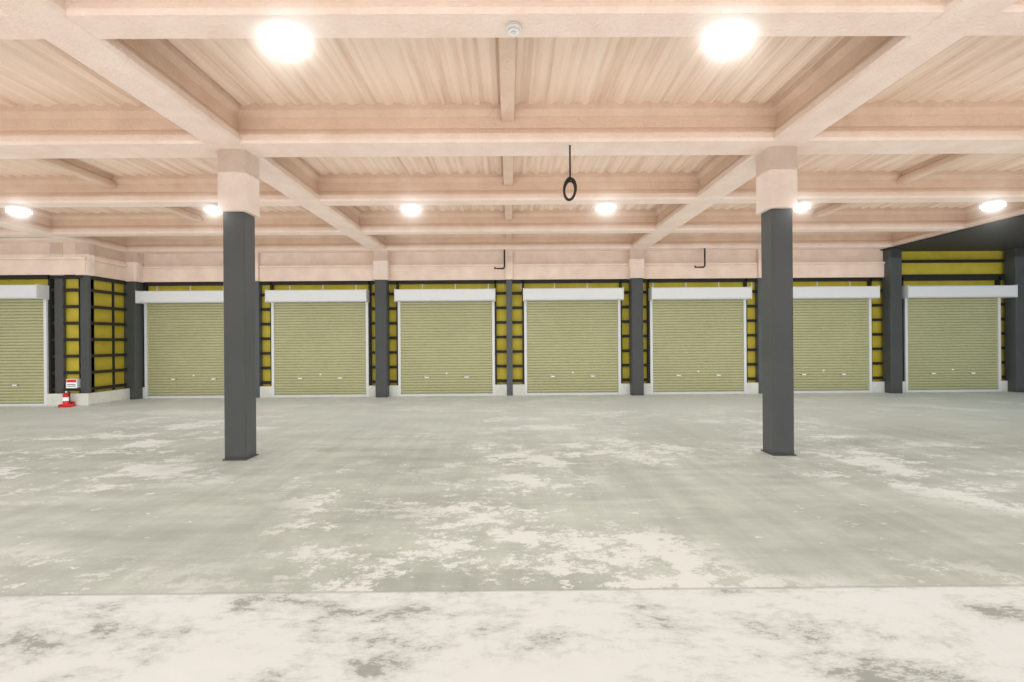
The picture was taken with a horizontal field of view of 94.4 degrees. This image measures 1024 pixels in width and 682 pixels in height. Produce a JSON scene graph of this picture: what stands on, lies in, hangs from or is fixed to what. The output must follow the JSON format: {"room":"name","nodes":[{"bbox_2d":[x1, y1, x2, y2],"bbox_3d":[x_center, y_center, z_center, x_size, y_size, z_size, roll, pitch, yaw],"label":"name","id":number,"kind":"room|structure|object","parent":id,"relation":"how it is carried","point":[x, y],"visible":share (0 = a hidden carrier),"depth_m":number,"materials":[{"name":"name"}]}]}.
{"room":"warehouse loading area","nodes":[
{"label":"warehouse loading area","id":0,"kind":"room"},
{"bbox_2d":[0,275,126,393],"bbox_3d":[-14.224,-0.731,12.526,7.695,4.670,2.000,0,0,0],"label":"wall","id":1,"kind":"structure","parent":0,"point":[107,294],"depth_m":11.87,"materials":[{"name":"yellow metal"}]},
{"bbox_2d":[0,284,48,406],"bbox_3d":[-12.619,0.128,11.409,2.720,2.930,0.370,0,0,0],"label":"shutter door","id":2,"kind":"structure","parent":1,"relation":"in","point":[24,374],"depth_m":11.51,"materials":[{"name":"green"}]},
{"bbox_2d":[0,243,126,280],"bbox_3d":[-14.204,-2.251,12.331,7.756,1.330,1.790,0,0,0],"label":"trim","id":3,"kind":"structure","parent":1,"relation":"attached to","point":[15,258],"depth_m":11.52,"materials":[{"name":"beige wood"}]},
{"bbox_2d":[66,379,80,387],"bbox_3d":[-10.739,1.039,11.606,0.260,0.220,0.116,0,0,0],"label":"fire extinguisher sign","id":4,"kind":"object","parent":1,"relation":"attached to","point":[70,383],"visible":1,"depth_m":11.55,"materials":[{"name":"white plastic"}]},
{"bbox_2d":[47,388,129,405],"bbox_3d":[-14.171,1.454,12.156,7.765,0.300,1.340,0,0,0],"label":"baseboard","id":5,"kind":"structure","parent":1,"relation":"attached to","point":[101,397],"depth_m":11.65,"materials":[{"name":"concrete"}]},
{"bbox_2d":[0,392,1023,681],"bbox_3d":[-0.003,1.600,2.800,36.000,0.200,21.600,0,0,0],"label":"floor","id":6,"kind":"structure","parent":0,"point":[646,537],"depth_m":3.51,"materials":[{"name":"concrete"}]},
{"bbox_2d":[50,243,65,393],"bbox_3d":[-11.059,-0.409,11.602,0.342,3.980,0.232,0,0,0],"label":"steel column","id":7,"kind":"structure","parent":6,"relation":"on","point":[56,249],"depth_m":11.55,"materials":[{"name":"grey metal"}]},
{"bbox_2d":[58,389,74,407],"bbox_3d":[-10.665,1.363,11.344,0.220,0.431,0.200,0,0,0],"label":"traffic cone","id":8,"kind":"object","parent":6,"relation":"on","point":[66,402],"visible":1,"depth_m":11.30,"materials":[{"name":"red plastic"}]},
{"bbox_2d":[76,243,94,392],"bbox_3d":[-10.439,-0.413,11.605,0.342,3.980,0.232,0,0,0],"label":"steel column","id":9,"kind":"structure","parent":6,"relation":"on","point":[82,249],"depth_m":11.56,"materials":[{"name":"grey metal"}]},
{"bbox_2d":[124,252,144,398],"bbox_3d":[-10.306,-0.414,12.926,0.412,3.980,0.412,0,0,0],"label":"steel column","id":10,"kind":"structure","parent":6,"relation":"on","point":[134,315],"depth_m":12.77,"materials":[{"name":"grey metal"}]},
{"bbox_2d":[217,149,259,460],"bbox_3d":[-3.561,-0.464,6.202,0.392,3.980,0.392,0,0,0],"label":"steel column","id":11,"kind":"structure","parent":6,"relation":"on","point":[237,169],"depth_m":6.06,"materials":[{"name":"grey metal"}]},
{"bbox_2d":[373,250,389,397],"bbox_3d":[-3.546,-0.464,12.962,0.412,3.980,0.412,0,0,0],"label":"steel column","id":12,"kind":"structure","parent":6,"relation":"on","point":[381,259],"depth_m":12.80,"materials":[{"name":"grey metal"}]},
{"bbox_2d":[627,249,644,394],"bbox_3d":[3.403,-0.515,12.998,0.412,3.980,0.412,0,0,0],"label":"steel column","id":13,"kind":"structure","parent":6,"relation":"on","point":[635,257],"depth_m":12.84,"materials":[{"name":"grey metal"}]},
{"bbox_2d":[756,146,797,455],"bbox_3d":[3.489,-0.516,6.238,0.392,3.980,0.392,0,0,0],"label":"steel column","id":14,"kind":"structure","parent":6,"relation":"on","point":[776,166],"depth_m":6.10,"materials":[{"name":"grey metal"}]},
{"bbox_2d":[882,249,902,392],"bbox_3d":[10.453,-0.557,13.035,0.320,3.960,0.320,0,0,0],"label":"steel column","id":15,"kind":"structure","parent":6,"relation":"on","point":[892,279],"depth_m":12.88,"materials":[{"name":"grey metal"}]},
{"bbox_2d":[1004,248,1023,391],"bbox_3d":[13.878,-0.582,13.053,0.320,3.960,0.320,0,0,0],"label":"steel column","id":16,"kind":"structure","parent":6,"relation":"on","point":[1013,258],"depth_m":12.93,"materials":[{"name":"grey metal"}]},
{"bbox_2d":[0,35,1023,251],"bbox_3d":[-0.035,-2.797,2.800,36.000,0.745,21.600,0,0,0],"label":"ceiling","id":17,"kind":"structure","parent":0,"point":[549,70],"depth_m":5.40,"materials":[{"name":"wood"}]},
{"bbox_2d":[0,237,68,242],"bbox_3d":[-14.222,-2.609,11.326,7.695,0.491,0.440,0,0,0],"label":"ceiling beam","id":18,"kind":"structure","parent":17,"relation":"attached to","point":[2,239],"depth_m":11.24,"materials":[{"name":"beige wood"}]},
{"bbox_2d":[0,208,125,251],"bbox_3d":[-10.457,-2.636,2.375,0.460,0.505,20.840,0,0,0],"label":"ceiling beam","id":19,"kind":"structure","parent":17,"relation":"attached to","point":[39,222],"depth_m":10.43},
{"bbox_2d":[32,158,202,221],"bbox_3d":[-6.983,-2.796,2.394,0.170,0.235,20.840,0,0,0],"label":"ceiling beam","id":20,"kind":"structure","parent":17,"relation":"attached to","point":[72,166],"depth_m":7.86,"materials":[{"name":"beige wood"}]},
{"bbox_2d":[0,0,384,250],"bbox_3d":[-3.558,-2.687,2.412,0.460,0.505,20.840,0,0,0],"label":"ceiling beam","id":21,"kind":"structure","parent":17,"relation":"attached to","point":[154,72],"depth_m":4.84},
{"bbox_2d":[0,207,965,236],"bbox_3d":[-3.809,-2.689,10.780,28.515,0.489,0.340,0,0,0],"label":"ceiling beam","id":22,"kind":"structure","parent":17,"relation":"attached to","point":[732,220],"depth_m":10.66,"materials":[{"name":"beige wood"}]},
{"bbox_2d":[498,37,516,238],"bbox_3d":[-0.034,-2.847,2.430,0.170,0.235,20.840,0,0,0],"label":"ceiling beam","id":23,"kind":"structure","parent":17,"relation":"attached to","point":[506,46],"depth_m":5.17,"materials":[{"name":"beige wood"}]},
{"bbox_2d":[126,232,891,253],"bbox_3d":[-0.073,-2.713,12.930,21.020,0.495,0.500,0,0,0],"label":"ceiling beam","id":24,"kind":"structure","parent":17,"relation":"attached to","point":[741,240],"depth_m":12.72,"materials":[{"name":"beige wood"}]},
{"bbox_2d":[494,250,504,268],"bbox_3d":[-0.333,-2.207,12.799,0.304,0.542,0.042,0,0,0],"label":"conduit pipe","id":25,"kind":"object","parent":24,"relation":"attached to","point":[504,250],"visible":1,"depth_m":12.78,"materials":[{"name":"black metal"}]},
{"bbox_2d":[694,248,705,267],"bbox_3d":[5.087,-2.246,12.827,0.304,0.542,0.042,0,0,0],"label":"conduit pipe","id":26,"kind":"object","parent":24,"relation":"attached to","point":[704,248],"visible":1,"depth_m":12.81,"materials":[{"name":"black metal"}]},
{"bbox_2d":[0,0,1023,38],"bbox_3d":[-3.772,-2.689,3.700,28.515,0.489,0.340,0,0,0],"label":"ceiling beam","id":27,"kind":"structure","parent":17,"relation":"attached to","point":[104,19],"depth_m":3.62,"materials":[{"name":"beige wood"}]},
{"bbox_2d":[263,23,306,52],"bbox_3d":[-1.774,-2.380,3.711,0.310,0.135,0.310,0,0,0],"label":"light","id":28,"kind":"object","parent":27,"relation":"attached to","point":[284,37],"visible":1,"depth_m":3.65,"materials":[{"name":"white"}]},
{"bbox_2d":[506,22,520,35],"bbox_3d":[0.013,-2.440,3.720,0.120,0.050,0.120,0,0,0],"label":"smoke detector","id":29,"kind":"object","parent":27,"relation":"attached to","point":[513,28],"visible":1,"depth_m":3.69,"materials":[{"name":"white plastic"}]},
{"bbox_2d":[707,21,749,50],"bbox_3d":[1.700,-2.405,3.729,0.310,0.135,0.310,0,0,0],"label":"light","id":30,"kind":"object","parent":27,"relation":"attached to","point":[729,35],"visible":1,"depth_m":3.66,"materials":[{"name":"white"}]},
{"bbox_2d":[0,170,1023,207],"bbox_3d":[-3.797,-2.689,8.440,28.515,0.489,0.340,0,0,0],"label":"ceiling beam","id":31,"kind":"structure","parent":17,"relation":"attached to","point":[869,186],"depth_m":8.33,"materials":[{"name":"beige wood"}]},
{"bbox_2d":[6,205,31,214],"bbox_3d":[-8.749,-2.328,8.414,0.310,0.135,0.310,0,0,0],"label":"light","id":32,"kind":"object","parent":31,"relation":"attached to","point":[17,209],"visible":1,"depth_m":8.36,"materials":[{"name":"white"}]},
{"bbox_2d":[205,204,219,213],"bbox_3d":[-5.274,-2.354,8.433,0.310,0.135,0.310,0,0,0],"label":"light","id":33,"kind":"object","parent":31,"relation":"attached to","point":[213,209],"visible":0.69,"depth_m":8.34,"materials":[{"name":"white"}]},
{"bbox_2d":[402,203,419,212],"bbox_3d":[-1.799,-2.379,8.451,0.310,0.135,0.310,0,0,0],"label":"light","id":34,"kind":"object","parent":31,"relation":"attached to","point":[410,207],"visible":1,"depth_m":8.36,"materials":[{"name":"white"}]},
{"bbox_2d":[597,202,614,210],"bbox_3d":[1.676,-2.405,8.469,0.310,0.135,0.310,0,0,0],"label":"light","id":35,"kind":"object","parent":31,"relation":"attached to","point":[606,206],"visible":1,"depth_m":8.38,"materials":[{"name":"white"}]},
{"bbox_2d":[795,201,809,209],"bbox_3d":[5.151,-2.430,8.487,0.310,0.135,0.310,0,0,0],"label":"light","id":36,"kind":"object","parent":31,"relation":"attached to","point":[802,205],"visible":0.7,"depth_m":8.39,"materials":[{"name":"white"}]},
{"bbox_2d":[981,200,1004,208],"bbox_3d":[8.625,-2.456,8.505,0.310,0.135,0.310,0,0,0],"label":"light","id":37,"kind":"object","parent":31,"relation":"attached to","point":[991,204],"visible":1,"depth_m":8.44,"materials":[{"name":"white"}]},
{"bbox_2d":[0,100,1023,158],"bbox_3d":[-3.784,-2.686,6.080,28.515,0.495,0.500,0,0,0],"label":"ceiling beam","id":38,"kind":"structure","parent":17,"relation":"attached to","point":[38,131],"depth_m":5.90,"materials":[{"name":"beige wood"}]},
{"bbox_2d":[563,145,576,200],"bbox_3d":[0.735,-2.123,6.017,0.232,0.705,0.071,0,0,44],"label":"cable coil","id":39,"kind":"object","parent":38,"relation":"hanging from","point":[569,179],"visible":1,"depth_m":5.98,"materials":[{"name":"black rubber"}]},
{"bbox_2d":[632,0,1016,248],"bbox_3d":[3.492,-2.738,2.448,0.460,0.505,20.840,0,0,0],"label":"ceiling beam","id":40,"kind":"structure","parent":17,"relation":"attached to","point":[856,69],"depth_m":4.90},
{"bbox_2d":[812,154,978,217],"bbox_3d":[6.916,-2.898,2.466,0.170,0.235,20.840,0,0,0],"label":"ceiling beam","id":41,"kind":"structure","parent":17,"relation":"attached to","point":[942,161],"depth_m":7.93,"materials":[{"name":"beige wood"}]},
{"bbox_2d":[892,202,1023,246],"bbox_3d":[10.492,-2.789,2.485,0.460,0.505,20.840,0,0,0],"label":"ceiling beam","id":42,"kind":"structure","parent":17,"relation":"attached to","point":[975,215],"depth_m":10.47,"materials":[{"name":"beige wood"}]},
{"bbox_2d":[143,251,1004,397],"bbox_3d":[3.627,-0.862,13.339,28.595,4.670,0.560,0,0,0],"label":"wall","id":43,"kind":"structure","parent":0,"point":[919,268],"depth_m":13.20,"materials":[{"name":"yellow metal"}]},
{"bbox_2d":[135,290,223,397],"bbox_3d":[-8.755,0.099,12.929,2.720,2.930,0.370,0,0,0],"label":"shutter door","id":44,"kind":"structure","parent":43,"relation":"in","point":[184,330],"depth_m":13.03,"materials":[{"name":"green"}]},
{"bbox_2d":[265,289,369,396],"bbox_3d":[-5.280,0.074,12.947,2.720,2.930,0.370,0,0,0],"label":"shutter door","id":45,"kind":"structure","parent":43,"relation":"in","point":[320,338],"depth_m":13.05,"materials":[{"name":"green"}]},
{"bbox_2d":[394,288,495,395],"bbox_3d":[-1.805,0.048,12.966,2.720,2.930,0.370,0,0,0],"label":"shutter door","id":46,"kind":"structure","parent":43,"relation":"in","point":[446,337],"depth_m":13.07,"materials":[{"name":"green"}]},
{"bbox_2d":[142,249,884,281],"bbox_3d":[-0.121,-2.354,13.095,21.120,1.330,0.250,0,0,0],"label":"beam","id":47,"kind":"structure","parent":43,"relation":"attached to","point":[851,263],"depth_m":13.05,"materials":[{"name":"beige wood"}]},
{"bbox_2d":[523,287,623,394],"bbox_3d":[1.670,0.023,12.984,2.720,2.930,0.370,0,0,0],"label":"shutter door","id":48,"kind":"structure","parent":43,"relation":"in","point":[572,336],"depth_m":13.09,"materials":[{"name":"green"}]},
{"bbox_2d":[143,380,1007,397],"bbox_3d":[3.743,1.323,13.170,28.395,0.300,0.180,0,0,0],"label":"baseboard","id":49,"kind":"structure","parent":43,"relation":"attached to","point":[877,386],"depth_m":13.08,"materials":[{"name":"concrete"}]},
{"bbox_2d":[648,286,751,393],"bbox_3d":[5.145,-0.003,13.002,2.720,2.930,0.370,0,0,0],"label":"shutter door","id":50,"kind":"structure","parent":43,"relation":"in","point":[698,334],"depth_m":13.10,"materials":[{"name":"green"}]},
{"bbox_2d":[793,286,879,392],"bbox_3d":[8.620,-0.028,13.020,2.720,2.930,0.370,0,0,0],"label":"shutter door","id":51,"kind":"structure","parent":43,"relation":"in","point":[832,325],"depth_m":13.12,"materials":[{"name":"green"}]},
{"bbox_2d":[902,285,1017,391],"bbox_3d":[12.242,-0.055,13.039,2.980,2.930,0.370,0,0,0],"label":"shutter door","id":52,"kind":"structure","parent":43,"relation":"in","point":[952,334],"depth_m":13.14,"materials":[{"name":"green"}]}
]}

